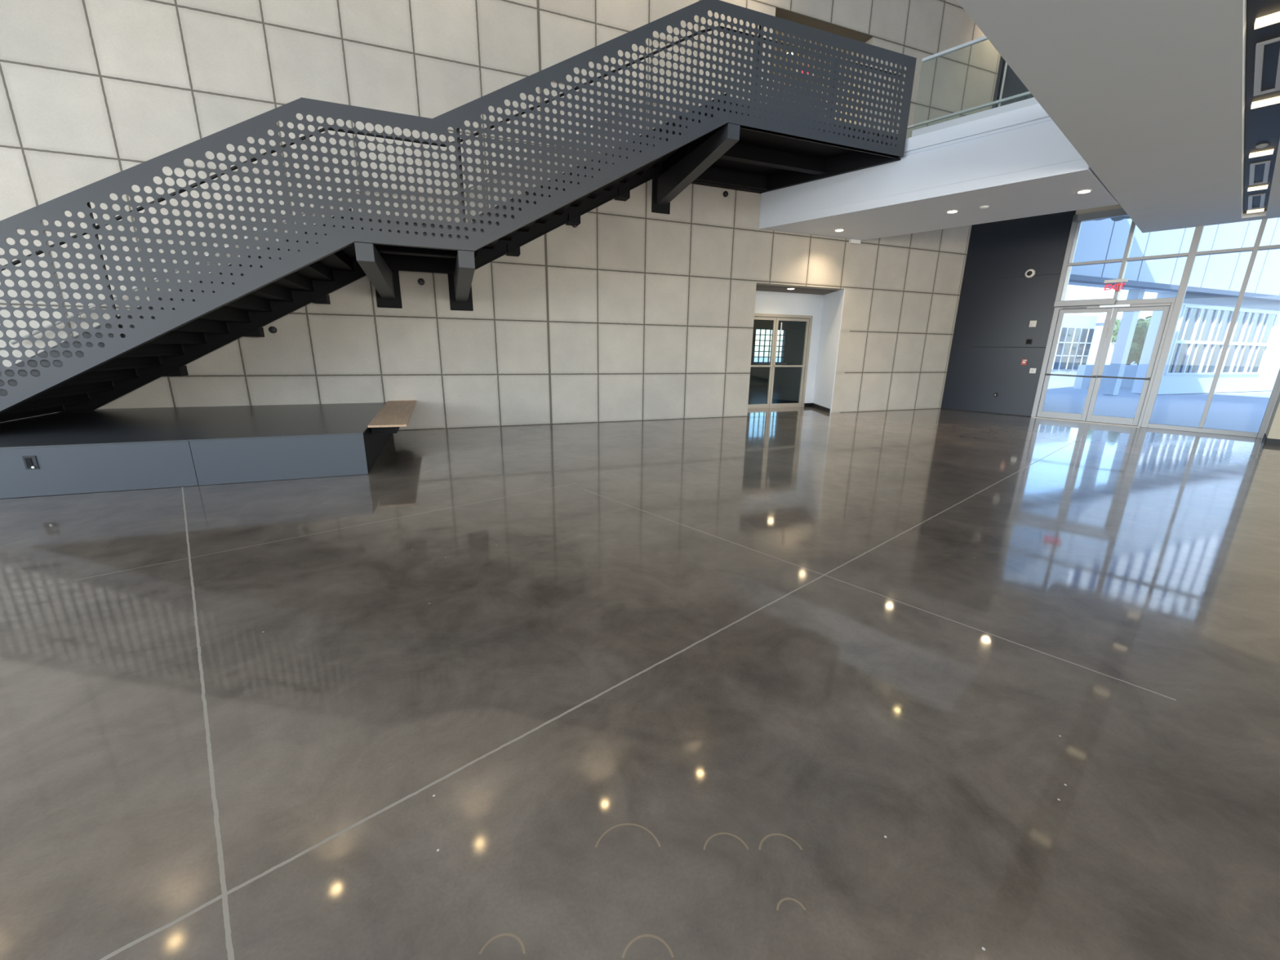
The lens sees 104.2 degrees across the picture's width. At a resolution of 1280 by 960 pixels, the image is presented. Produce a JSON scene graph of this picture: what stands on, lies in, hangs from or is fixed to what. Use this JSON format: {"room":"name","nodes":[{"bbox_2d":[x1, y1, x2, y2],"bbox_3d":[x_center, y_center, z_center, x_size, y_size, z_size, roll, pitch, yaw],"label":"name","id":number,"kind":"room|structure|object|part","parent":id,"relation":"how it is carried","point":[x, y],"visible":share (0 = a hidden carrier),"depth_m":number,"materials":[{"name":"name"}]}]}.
{"room":"lobby","nodes":[
{"label":"lobby","id":0,"kind":"room"},
{"bbox_2d":[0,0,1000,430],"bbox_3d":[-3.538,-5.936,9.421,25.020,9.600,2.276,-5,16,-20],"label":"wall","id":1,"kind":"structure","parent":0,"point":[631,312],"depth_m":8.89,"materials":[{"name":"tile"}]},
{"bbox_2d":[268,326,276,333],"bbox_3d":[-5.984,-2.446,8.108,0.110,0.110,0.050,-5,16,-20],"label":"wall fitting","id":2,"kind":"object","parent":1,"relation":"attached to","point":[272,329],"visible":1,"depth_m":8.09,"materials":[{"name":"black metal"}]},
{"bbox_2d":[417,278,424,284],"bbox_3d":[-3.819,-3.463,8.692,0.110,0.110,0.050,-5,16,-20],"label":"wall fitting","id":3,"kind":"object","parent":1,"relation":"attached to","point":[420,281],"visible":1,"depth_m":8.67,"materials":[{"name":"black"}]},
{"bbox_2d":[723,191,728,197],"bbox_3d":[1.768,-5.891,10.251,0.110,0.110,0.050,-5,16,-20],"label":"wall fitting","id":4,"kind":"object","parent":1,"relation":"attached to","point":[725,193],"visible":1,"depth_m":10.23,"materials":[{"name":"black"}]},
{"bbox_2d":[747,313,813,408],"bbox_3d":[3.536,-3.135,13.249,2.200,2.420,0.205,-5,16,-20],"label":"door","id":5,"kind":"structure","parent":1,"relation":"in","point":[775,317],"depth_m":13.33,"materials":[{"name":"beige metal"}]},
{"bbox_2d":[804,403,830,413],"bbox_3d":[4.714,-1.943,13.346,0.275,0.100,1.380,1,15,1],"label":"baseboard","id":6,"kind":"structure","parent":1,"relation":"attached to","point":[820,407],"depth_m":13.51,"materials":[{"name":"black"}]},
{"bbox_2d":[848,239,860,244],"bbox_3d":[5.006,-5.555,11.608,0.280,0.085,0.088,-5,16,-20],"label":"emergency light","id":7,"kind":"object","parent":1,"relation":"attached to","point":[851,241],"visible":1,"depth_m":11.57,"materials":[{"name":"white plastic"}]},
{"bbox_2d":[0,384,1279,959],"bbox_3d":[0.951,0.148,6.081,30.100,0.300,30.200,-5,16,-20],"label":"floor","id":8,"kind":"structure","parent":0,"point":[806,682],"depth_m":2.26,"materials":[{"name":"concrete"}]},
{"bbox_2d":[0,402,391,498],"bbox_3d":[-6.564,-0.507,6.528,5.685,0.515,3.431,-5,16,-20],"label":"stage platform","id":9,"kind":"object","parent":8,"relation":"on","point":[116,449],"visible":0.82,"depth_m":5.63,"materials":[{"name":"grey metal"}]},
{"bbox_2d":[22,455,39,469],"bbox_3d":[-6.048,-0.170,4.936,0.093,0.135,0.028,-5,16,-20],"label":"outlet plate","id":10,"kind":"object","parent":9,"relation":"attached to","point":[28,462],"depth_m":4.94,"materials":[{"name":"silver metal"}]},
{"bbox_3d":[-6.742,-0.022,4.728,4.017,0.494,0.022,-5,16,-20],"label":"panel","id":11,"kind":"part","parent":9,"relation":"part of","materials":[{"name":"grey laminate"}]},
{"bbox_3d":[-4.088,-0.248,5.722,1.659,0.494,0.022,-5,16,-20],"label":"panel","id":12,"kind":"part","parent":9,"relation":"part of","materials":[{"name":"grey laminate"}]},
{"bbox_3d":[-3.930,-0.731,7.541,0.017,0.494,3.380,-5,16,-20],"label":"panel","id":13,"kind":"part","parent":9,"relation":"part of","materials":[{"name":"grey metal"}]},
{"bbox_2d":[368,400,416,434],"bbox_3d":[-3.769,-1.000,7.699,0.490,0.145,3.080,-5,16,-20],"label":"board","id":14,"kind":"object","parent":9,"relation":"on","point":[394,415],"visible":1,"depth_m":6.97,"materials":[{"name":"brown wood"}]},
{"bbox_2d":[0,0,916,422],"bbox_3d":[-2.187,-3.949,7.735,13.268,5.640,2.702,-5,16,-20],"label":"staircase","id":15,"kind":"structure","parent":9,"relation":"on","point":[726,141],"depth_m":6.47,"materials":[{"name":"grey metal"}]},
{"bbox_3d":[-5.765,-2.181,5.366,0.044,1.568,0.020,-5,16,-20],"label":"guard post","id":16,"kind":"part","parent":15,"relation":"part of","materials":[{"name":"black metal"}]},
{"bbox_3d":[-3.226,-4.601,8.562,12.010,4.571,0.142,-5,16,-20],"label":"handrail","id":17,"kind":"part","parent":15,"relation":"part of","materials":[{"name":"grey metal"}]},
{"bbox_3d":[-4.330,-3.319,8.539,0.390,0.695,0.028,-5,16,-20],"label":"wall plate","id":18,"kind":"part","parent":15,"relation":"part of","materials":[{"name":"grey metal"}]},
{"bbox_3d":[-1.528,-4.137,6.568,12.508,4.209,0.034,-5,16,-20],"label":"handrail","id":19,"kind":"part","parent":15,"relation":"part of","materials":[{"name":"black metal"}]},
{"bbox_3d":[-3.228,-3.412,8.952,0.390,0.695,0.028,-5,16,-20],"label":"wall plate","id":20,"kind":"part","parent":15,"relation":"part of","materials":[{"name":"grey metal"}]},
{"bbox_3d":[-2.269,-3.749,6.329,0.044,1.526,0.020,-5,16,-20],"label":"guard post","id":21,"kind":"part","parent":15,"relation":"part of","materials":[{"name":"black metal"}]},
{"bbox_3d":[0.418,-5.644,9.793,0.390,0.720,0.028,-5,16,-20],"label":"wall plate","id":22,"kind":"part","parent":15,"relation":"part of","materials":[{"name":"grey metal"}]},
{"bbox_3d":[1.661,-5.793,7.272,0.090,1.015,0.005,-5,16,-20],"label":"splice plate","id":23,"kind":"part","parent":15,"relation":"part of","materials":[{"name":"grey paint"}]},
{"bbox_3d":[1.727,-5.937,7.320,0.044,1.350,0.020,-5,16,-20],"label":"guard post","id":24,"kind":"part","parent":15,"relation":"part of","materials":[{"name":"black metal"}]},
{"bbox_2d":[749,320,805,385],"bbox_3d":[4.739,-4.929,17.554,14.400,3.700,7.750,-5,16,-20],"label":"wall","id":25,"kind":"structure","parent":0,"point":[795,331],"depth_m":22.11,"materials":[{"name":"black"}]},
{"bbox_2d":[753,328,786,364],"bbox_3d":[5.718,-5.810,21.689,1.564,1.477,0.330,-5,16,-20],"label":"window","id":26,"kind":"structure","parent":25,"relation":"in","point":[760,335],"depth_m":21.77,"materials":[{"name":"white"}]},
{"bbox_3d":[5.718,-5.109,21.847,1.540,0.040,0.270,-5,16,-20],"label":"sill","id":27,"kind":"part","parent":26,"relation":"part of","materials":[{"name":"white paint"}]},
{"bbox_2d":[755,284,837,294],"bbox_3d":[3.693,-4.754,12.342,3.665,0.100,1.176,-5,16,-20],"label":"ceiling","id":28,"kind":"structure","parent":0,"point":[758,287],"depth_m":12.30,"materials":[{"name":"brown concrete"}]},
{"bbox_2d":[759,103,1118,240],"bbox_3d":[5.397,-5.555,9.508,2.638,1.000,5.509,-13,20,-41],"label":"soffit","id":29,"kind":"structure","parent":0,"point":[1018,163],"depth_m":8.42,"materials":[{"name":"white paint"}]},
{"bbox_2d":[946,209,958,213],"bbox_3d":[5.742,-4.933,9.153,0.190,0.014,0.190,-5,16,-20],"label":"recessed light","id":30,"kind":"object","parent":29,"relation":"in","point":[953,211],"visible":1,"depth_m":9.13,"materials":[{"name":"white"}]},
{"bbox_2d":[891,91,1031,133],"bbox_3d":[6.671,-6.692,9.720,0.065,1.125,4.200,-13,20,-41],"label":"glass railing","id":31,"kind":"object","parent":29,"relation":"on","point":[1027,93],"visible":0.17,"depth_m":9.77,"materials":[{"name":"clear glass"}]},
{"bbox_2d":[911,35,1039,137],"bbox_3d":[5.455,-6.104,7.447,0.065,1.125,2.420,-13,20,-42],"label":"glass railing","id":32,"kind":"object","parent":29,"relation":"on","point":[1031,101],"visible":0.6,"depth_m":7.77,"materials":[{"name":"clear glass"}]},
{"bbox_3d":[5.462,-6.628,7.307,0.054,0.040,2.420,-13,20,-42],"label":"rail","id":33,"kind":"part","parent":32,"relation":"part of","materials":[{"name":"silver metal"}]},
{"bbox_2d":[979,205,989,208],"bbox_3d":[6.099,-4.826,8.825,0.140,0.036,0.140,-5,16,-20],"label":"smoke detector","id":34,"kind":"object","parent":29,"relation":"attached to","point":[982,206],"visible":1,"depth_m":8.78,"materials":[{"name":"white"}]},
{"bbox_2d":[1076,189,1092,193],"bbox_3d":[7.054,-4.580,7.906,0.190,0.014,0.190,-5,16,-20],"label":"recessed light","id":35,"kind":"object","parent":29,"relation":"in","point":[1085,190],"visible":1,"depth_m":7.88,"materials":[{"name":"white"}]},
{"bbox_2d":[941,55,1122,417],"bbox_3d":[10.452,-6.099,10.821,0.312,9.600,6.050,-12,19,-39],"label":"wall","id":36,"kind":"structure","parent":0,"point":[997,304],"depth_m":12.52,"materials":[{"name":"black paint"}]},
{"bbox_2d":[998,62,1007,106],"bbox_3d":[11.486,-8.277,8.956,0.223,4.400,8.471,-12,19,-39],"label":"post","id":37,"kind":"structure","parent":36,"relation":"in","point":[1006,64],"depth_m":11.87,"materials":[{"name":"silver metal"}]},
{"bbox_2d":[1021,359,1027,364],"bbox_3d":[9.565,-2.933,12.396,0.045,0.140,0.110,-12,19,-39],"label":"fire alarm","id":38,"kind":"object","parent":36,"relation":"attached to","point":[1024,362],"visible":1,"depth_m":12.38,"materials":[{"name":"red plastic"}]},
{"bbox_2d":[1025,338,1032,344],"bbox_3d":[9.585,-3.408,12.269,0.026,0.125,0.120,-12,19,-39],"label":"keypad","id":39,"kind":"object","parent":36,"relation":"attached to","point":[1028,341],"visible":1,"depth_m":12.26,"materials":[{"name":"black plastic"}]},
{"bbox_2d":[1024,269,1035,278],"bbox_3d":[9.413,-4.992,12.026,0.096,0.200,0.200,-12,19,-39],"label":"dome camera","id":40,"kind":"object","parent":36,"relation":"attached to","point":[1028,273],"visible":1,"depth_m":12.01,"materials":[{"name":"white plastic"}]},
{"bbox_2d":[1028,320,1037,327],"bbox_3d":[9.579,-3.808,12.137,0.075,0.150,0.135,-12,19,-39],"label":"fire alarm","id":41,"kind":"object","parent":36,"relation":"attached to","point":[1033,323],"visible":1,"depth_m":12.12,"materials":[{"name":"white plastic"}]},
{"bbox_2d":[1029,368,1036,373],"bbox_3d":[9.697,-2.697,12.287,0.056,0.125,0.125,-12,19,-39],"label":"reader","id":42,"kind":"object","parent":36,"relation":"attached to","point":[1032,370],"visible":1,"depth_m":12.26,"materials":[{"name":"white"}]},
{"bbox_2d":[1096,215,1130,221],"bbox_3d":[10.518,-6.061,10.999,0.040,0.645,1.074,-12,19,-39],"label":"sign lettering","id":43,"kind":"object","parent":36,"relation":"attached to","point":[1121,218],"visible":0.19,"depth_m":10.98},
{"bbox_2d":[1054,208,1279,438],"bbox_3d":[11.068,-3.420,10.555,0.150,4.580,3.740,-12,19,-39],"label":"window","id":44,"kind":"structure","parent":36,"relation":"in","point":[1077,221],"depth_m":10.43,"materials":[{"name":"silver metal"}]},
{"bbox_2d":[1031,297,1174,427],"bbox_3d":[10.459,-2.698,11.392,0.290,2.735,1.980,-12,19,-39],"label":"door","id":45,"kind":"structure","parent":44,"relation":"attached to","point":[1103,305],"depth_m":11.36,"materials":[{"name":"silver metal"}]},
{"bbox_2d":[1103,278,1128,292],"bbox_3d":[10.418,-4.261,10.924,0.110,0.255,0.370,-12,19,-39],"label":"exit sign","id":46,"kind":"object","parent":44,"relation":"attached to","point":[1113,281],"visible":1,"depth_m":10.89,"materials":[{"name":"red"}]},
{"bbox_2d":[956,0,1279,232],"bbox_3d":[7.666,-3.146,0.614,17.740,1.000,11.540,-12,19,-39],"label":"ceiling","id":47,"kind":"structure","parent":0,"point":[1150,94],"depth_m":4.85,"materials":[{"name":"paint"}]},
{"bbox_2d":[1243,0,1279,213],"bbox_3d":[4.787,-3.583,3.749,17.250,0.053,0.280,-12,19,-39],"label":"service slot","id":48,"kind":"object","parent":47,"relation":"attached to","point":[1262,116],"visible":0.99,"depth_m":5.16,"materials":[{"name":"black"}]},
{"bbox_2d":[1248,192,1266,209],"bbox_3d":[10.588,-4.776,8.552,1.200,0.020,0.180,-12,19,-39],"label":"grille","id":49,"kind":"object","parent":48,"relation":"attached to","point":[1255,201],"depth_m":8.50,"materials":[{"name":"white metal"}]},
{"bbox_2d":[1248,160,1271,185],"bbox_3d":[8.992,-4.447,7.228,1.300,0.020,0.180,-12,19,-39],"label":"grille","id":50,"kind":"object","parent":48,"relation":"attached to","point":[1260,172],"depth_m":7.18,"materials":[{"name":"white metal"}]},
{"bbox_2d":[1253,36,1279,96],"bbox_3d":[5.798,-3.788,4.581,1.300,0.020,0.180,-12,19,-39],"label":"grille","id":51,"kind":"object","parent":48,"relation":"attached to","point":[1266,52],"depth_m":4.55,"materials":[{"name":"white metal"}]},
{"bbox_2d":[1266,392,1279,439],"bbox_3d":[14.834,-1.808,5.778,1.150,4.040,8.810,-12,19,-39],"label":"wall","id":52,"kind":"structure","parent":0,"point":[1273,431],"depth_m":9.06,"materials":[{"name":"beige paint"}]},
{"bbox_2d":[1262,386,1279,438],"bbox_3d":[12.206,-2.765,9.211,0.020,4.040,0.025,-12,19,-39],"label":"trim","id":53,"kind":"structure","parent":52,"relation":"attached to","point":[1278,391],"depth_m":9.59,"materials":[{"name":"white metal"}]},
{"bbox_2d":[1262,433,1279,444],"bbox_3d":[14.689,0.117,6.198,0.885,0.100,8.825,-12,19,-39],"label":"baseboard","id":54,"kind":"structure","parent":52,"relation":"attached to","point":[1268,441],"depth_m":9.10,"materials":[{"name":"black"}]},
{"label":"outside","id":55,"kind":"structure","parent":0,"visible":0},
{"bbox_2d":[754,357,1271,431],"bbox_3d":[26.308,-10.934,48.949,89.674,0.230,91.823,-5,16,-20],"label":"courtyard","id":56,"kind":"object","parent":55,"point":[1231,411],"depth_m":15.81,"materials":[{"name":"concrete"}]},
{"bbox_2d":[1048,313,1097,382],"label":"window","id":57,"kind":"structure","parent":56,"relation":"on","point":[1077,331],"depth_m":27.61,"materials":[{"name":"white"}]},
{"bbox_2d":[1073,364,1138,388],"bbox_3d":[23.865,-5.079,24.370,7.500,1.070,0.300,-5,16,-20],"label":"wall","id":58,"kind":"structure","parent":56,"relation":"on","point":[1130,371],"depth_m":23.38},
{"bbox_2d":[1086,318,1146,364],"bbox_3d":[41.091,-11.498,42.848,3.200,4.400,3.200,-5,16,-20],"label":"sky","id":59,"kind":"structure","parent":56,"relation":"on","point":[1100,322],"depth_m":43.00,"materials":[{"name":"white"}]},
{"bbox_2d":[1106,322,1148,364],"bbox_3d":[25.428,-6.471,25.861,2.151,3.239,2.633,9,17,28],"label":"tree","id":60,"kind":"object","parent":56,"relation":"on","point":[1137,344],"visible":0.48,"depth_m":25.07,"materials":[{"name":"green plant"}]},
{"bbox_2d":[1107,315,1151,340],"bbox_3d":[29.187,-7.468,28.317,4.214,3.999,3.600,-5,16,-20],"label":"tree","id":61,"kind":"object","parent":56,"relation":"on","point":[1117,322],"visible":0.03,"depth_m":28.57,"materials":[{"name":"green plant"}]},
{"bbox_2d":[1067,217,1279,395],"bbox_3d":[22.738,-10.418,19.161,26.400,14.000,1.150,-5,16,-20],"label":"building","id":62,"kind":"structure","parent":56,"relation":"on","point":[1251,362],"depth_m":19.77,"materials":[{"name":"grey"}]},
{"bbox_3d":[21.580,-4.891,19.988,1.130,1.140,0.010,-5,16,-20],"label":"pane","id":63,"kind":"part","parent":62,"relation":"part of","materials":[{"name":"blue"}]},
{"bbox_3d":[21.599,-6.146,19.653,1.130,1.220,0.010,-5,16,-20],"label":"pane","id":64,"kind":"part","parent":62,"relation":"part of","materials":[{"name":"blue glass"}]},
{"bbox_3d":[22.738,-4.989,20.422,1.130,1.140,0.010,-5,16,-20],"label":"pane","id":65,"kind":"part","parent":62,"relation":"part of","materials":[{"name":"blue"}]},
{"bbox_3d":[22.757,-6.245,20.086,1.130,1.220,0.010,-5,16,-20],"label":"pane","id":66,"kind":"part","parent":62,"relation":"part of","materials":[{"name":"blue glass"}]},
{"bbox_3d":[23.895,-5.087,20.855,1.130,1.140,0.010,-5,16,-20],"label":"pane","id":67,"kind":"part","parent":62,"relation":"part of","materials":[{"name":"blue"}]},
{"bbox_3d":[23.914,-6.343,20.520,1.130,1.220,0.010,-5,16,-20],"label":"pane","id":68,"kind":"part","parent":62,"relation":"part of","materials":[{"name":"blue"}]},
{"bbox_3d":[25.053,-5.186,21.289,1.130,1.140,0.010,-5,16,-20],"label":"pane","id":69,"kind":"part","parent":62,"relation":"part of","materials":[{"name":"blue"}]},
{"bbox_3d":[25.072,-6.441,20.953,1.130,1.220,0.010,-5,16,-20],"label":"pane","id":70,"kind":"part","parent":62,"relation":"part of","materials":[{"name":"blue"}]},
{"bbox_3d":[26.210,-5.284,21.722,1.130,1.140,0.010,-5,16,-20],"label":"pane","id":71,"kind":"part","parent":62,"relation":"part of","materials":[{"name":"blue"}]},
{"bbox_3d":[26.230,-6.540,21.387,1.130,1.220,0.010,-5,16,-20],"label":"pane","id":72,"kind":"part","parent":62,"relation":"part of","materials":[{"name":"blue"}]},
{"bbox_3d":[27.368,-5.382,22.156,1.130,1.140,0.010,-5,16,-20],"label":"pane","id":73,"kind":"part","parent":62,"relation":"part of","materials":[{"name":"blue"}]},
{"bbox_3d":[27.387,-6.638,21.820,1.130,1.220,0.010,-5,16,-20],"label":"pane","id":74,"kind":"part","parent":62,"relation":"part of","materials":[{"name":"blue"}]}
]}

